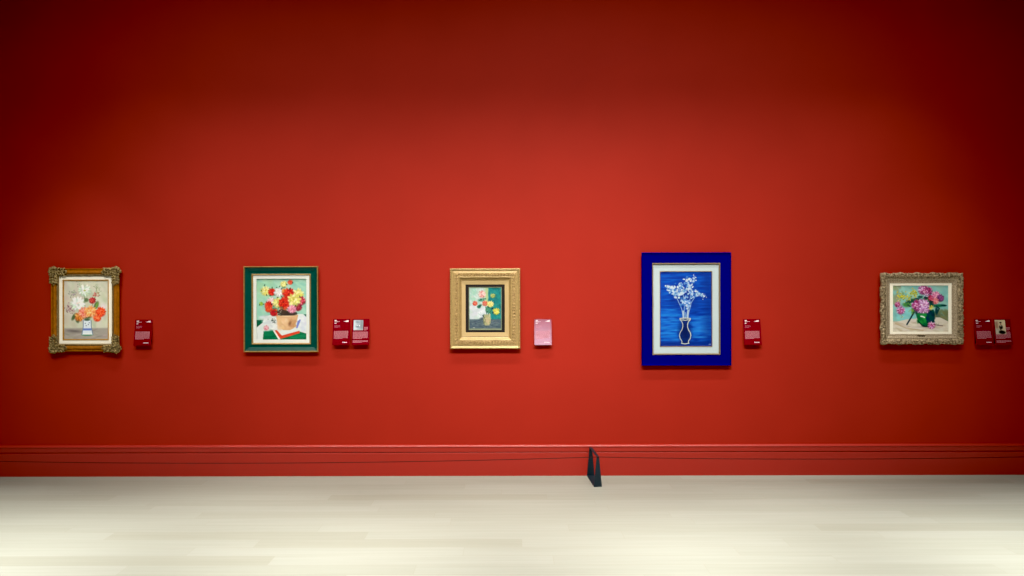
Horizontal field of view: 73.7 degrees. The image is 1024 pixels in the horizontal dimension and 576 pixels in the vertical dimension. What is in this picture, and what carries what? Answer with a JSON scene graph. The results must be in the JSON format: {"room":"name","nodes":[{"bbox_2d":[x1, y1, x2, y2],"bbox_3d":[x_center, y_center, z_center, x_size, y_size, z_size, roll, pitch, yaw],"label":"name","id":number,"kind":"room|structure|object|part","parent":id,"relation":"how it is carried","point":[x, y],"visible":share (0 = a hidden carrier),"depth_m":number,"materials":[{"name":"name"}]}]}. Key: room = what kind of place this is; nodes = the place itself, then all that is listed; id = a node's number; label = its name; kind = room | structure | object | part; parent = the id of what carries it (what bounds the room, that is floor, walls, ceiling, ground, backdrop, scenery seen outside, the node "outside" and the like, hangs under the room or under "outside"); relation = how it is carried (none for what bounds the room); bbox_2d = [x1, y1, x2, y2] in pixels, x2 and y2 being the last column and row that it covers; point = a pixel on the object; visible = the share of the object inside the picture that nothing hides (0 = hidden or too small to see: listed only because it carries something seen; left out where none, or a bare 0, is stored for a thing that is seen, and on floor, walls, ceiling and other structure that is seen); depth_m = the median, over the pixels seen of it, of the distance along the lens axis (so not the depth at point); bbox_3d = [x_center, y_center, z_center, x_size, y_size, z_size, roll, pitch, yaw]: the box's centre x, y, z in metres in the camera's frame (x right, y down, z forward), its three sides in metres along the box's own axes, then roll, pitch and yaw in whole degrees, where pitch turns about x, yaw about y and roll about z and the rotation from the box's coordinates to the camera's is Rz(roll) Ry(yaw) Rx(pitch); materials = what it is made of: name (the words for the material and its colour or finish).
{"room":"museum","nodes":[
{"label":"museum","id":0,"kind":"room"},
{"bbox_2d":[0,0,1023,444],"bbox_3d":[-0.002,-1.064,6.225,18.000,5.700,0.150,0,0,0],"label":"wall","id":1,"kind":"structure","parent":0,"point":[384,147],"depth_m":6.15,"materials":[{"name":"red paint"}]},
{"bbox_2d":[48,266,121,353],"bbox_3d":[-3.820,0.197,6.118,0.658,0.794,0.063,0,0,0],"label":"framed painting","id":2,"kind":"object","parent":1,"relation":"attached to","point":[85,303],"visible":1,"depth_m":6.12,"materials":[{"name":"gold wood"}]},
{"bbox_2d":[133,320,152,345],"bbox_3d":[-3.308,0.400,6.129,0.154,0.230,0.041,0,0,0],"label":"wall label","id":3,"kind":"object","parent":1,"relation":"attached to","point":[142,334],"visible":1,"depth_m":6.12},
{"bbox_2d":[135,332,149,338],"bbox_3d":[-3.311,0.425,6.122,0.128,0.069,0.001,0,-9,0],"label":"print","id":4,"kind":"object","parent":3,"relation":"attached to","point":[139,337],"depth_m":6.12},
{"bbox_2d":[243,266,317,351],"bbox_3d":[-2.068,0.190,6.128,0.667,0.769,0.043,0,0,0],"label":"framed painting","id":5,"kind":"object","parent":1,"relation":"attached to","point":[280,303],"visible":1,"depth_m":6.13,"materials":[{"name":"green paint"}]},
{"bbox_2d":[332,319,350,344],"bbox_3d":[-1.530,0.395,6.129,0.154,0.230,0.041,0,0,0],"label":"wall label","id":6,"kind":"object","parent":1,"relation":"attached to","point":[341,327],"visible":1,"depth_m":6.12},
{"bbox_2d":[334,331,347,338],"bbox_3d":[-1.532,0.420,6.122,0.128,0.069,0.001,0,-9,0],"label":"print","id":7,"kind":"object","parent":6,"relation":"attached to","point":[338,334],"depth_m":6.12},
{"bbox_2d":[352,319,369,344],"bbox_3d":[-1.357,0.395,6.129,0.154,0.230,0.041,0,0,0],"label":"wall label","id":8,"kind":"object","parent":1,"relation":"attached to","point":[360,327],"visible":1,"depth_m":6.13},
{"bbox_2d":[353,320,362,329],"bbox_3d":[-1.379,0.333,6.135,0.086,0.092,0.001,0,-9,0],"label":"photograph","id":9,"kind":"object","parent":8,"relation":"attached to","point":[358,324],"depth_m":6.13},
{"bbox_2d":[353,333,367,338],"bbox_3d":[-1.358,0.423,6.121,0.134,0.063,0.001,0,-9,0],"label":"print","id":10,"kind":"object","parent":8,"relation":"attached to","point":[353,333],"depth_m":6.12},
{"bbox_2d":[353,340,367,342],"bbox_3d":[-1.358,0.479,6.113,0.134,0.021,0.001,0,-9,0],"label":"print","id":11,"kind":"object","parent":8,"relation":"attached to","point":[356,341],"depth_m":6.11},
{"bbox_2d":[450,268,519,348],"bbox_3d":[-0.240,0.184,6.125,0.628,0.720,0.050,0,0,0],"label":"framed painting","id":12,"kind":"object","parent":1,"relation":"attached to","point":[484,302],"visible":1,"depth_m":6.12,"materials":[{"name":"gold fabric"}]},
{"bbox_2d":[0,443,1023,476],"bbox_3d":[0.003,1.547,6.139,18.000,0.278,0.022,0,0,0],"label":"baseboard","id":13,"kind":"structure","parent":1,"relation":"attached to","point":[746,459],"depth_m":6.13,"materials":[{"name":"red paint"}]},
{"bbox_2d":[534,319,551,344],"bbox_3d":[0.278,0.395,6.129,0.154,0.230,0.041,0,0,0],"label":"wall label","id":14,"kind":"object","parent":1,"relation":"attached to","point":[542,328],"visible":1,"depth_m":6.12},
{"bbox_2d":[536,331,549,338],"bbox_3d":[0.275,0.420,6.122,0.128,0.069,0.001,0,-9,0],"label":"print","id":15,"kind":"object","parent":14,"relation":"attached to","point":[545,334],"depth_m":6.12},
{"bbox_2d":[641,252,730,365],"bbox_3d":[1.560,0.188,6.128,0.800,1.013,0.043,0,0,0],"label":"framed painting","id":16,"kind":"object","parent":1,"relation":"attached to","point":[686,296],"visible":1,"depth_m":6.12,"materials":[{"name":"fabric"}]},
{"bbox_2d":[743,319,761,344],"bbox_3d":[2.155,0.395,6.129,0.154,0.230,0.041,0,0,0],"label":"wall label","id":17,"kind":"object","parent":1,"relation":"attached to","point":[752,327],"visible":1,"depth_m":6.13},
{"bbox_2d":[745,331,759,338],"bbox_3d":[2.153,0.420,6.122,0.128,0.069,0.001,0,-9,0],"label":"print","id":18,"kind":"object","parent":17,"relation":"attached to","point":[746,334],"depth_m":6.12},
{"bbox_2d":[879,272,963,344],"bbox_3d":[3.662,0.185,6.121,0.753,0.654,0.073,0,0,0],"label":"framed painting","id":19,"kind":"object","parent":1,"relation":"attached to","point":[916,308],"visible":1,"depth_m":6.12,"materials":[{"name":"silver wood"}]},
{"bbox_2d":[974,319,993,344],"bbox_3d":[4.232,0.395,6.129,0.154,0.230,0.041,0,0,0],"label":"wall label","id":20,"kind":"object","parent":1,"relation":"attached to","point":[983,327],"visible":1,"depth_m":6.13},
{"bbox_2d":[977,331,991,338],"bbox_3d":[4.229,0.420,6.122,0.128,0.069,0.001,0,-9,0],"label":"print","id":21,"kind":"object","parent":20,"relation":"attached to","point":[985,334],"depth_m":6.12},
{"bbox_2d":[993,319,1012,344],"bbox_3d":[4.402,0.395,6.129,0.154,0.230,0.041,0,0,0],"label":"wall label","id":22,"kind":"object","parent":1,"relation":"attached to","point":[1002,331],"visible":1,"depth_m":6.13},
{"bbox_2d":[995,320,1005,333],"bbox_3d":[4.383,0.351,6.133,0.092,0.128,0.001,0,-9,0],"label":"photograph","id":23,"kind":"object","parent":22,"relation":"attached to","point":[1000,327],"depth_m":6.13},
{"bbox_2d":[996,333,1010,338],"bbox_3d":[4.401,0.423,6.121,0.134,0.063,0.001,0,-9,0],"label":"print","id":24,"kind":"object","parent":22,"relation":"attached to","point":[1006,333],"depth_m":6.12},
{"bbox_2d":[996,340,1010,342],"bbox_3d":[4.402,0.479,6.113,0.134,0.021,0.001,0,-9,0],"label":"print","id":25,"kind":"object","parent":22,"relation":"attached to","point":[1002,341],"depth_m":6.11},
{"bbox_2d":[0,475,1023,575],"bbox_3d":[0.004,1.736,1.150,18.000,0.100,10.000,0,0,0],"label":"floor","id":26,"kind":"structure","parent":0,"point":[706,525],"depth_m":4.88,"materials":[{"name":"beige wood"}]},
{"bbox_2d":[587,447,601,486],"bbox_3d":[0.716,1.556,5.955,0.068,0.258,0.342,0,0,-4],"label":"stand","id":27,"kind":"object","parent":26,"relation":"on","point":[595,479],"visible":1,"depth_m":5.92,"materials":[{"name":"black metal"}]},
{"bbox_2d":[0,457,1011,463],"bbox_3d":[-0.377,1.455,5.781,10.080,0.053,0.005,0,0,0],"label":"rope","id":28,"kind":"object","parent":27,"relation":"attached to","point":[571,457],"visible":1,"depth_m":5.78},
{"bbox_3d":[0.716,1.681,5.955,0.068,0.007,0.342,0,0,-4],"label":"plate","id":29,"kind":"part","parent":27,"relation":"part of","materials":[{"name":"metal"}]}
]}

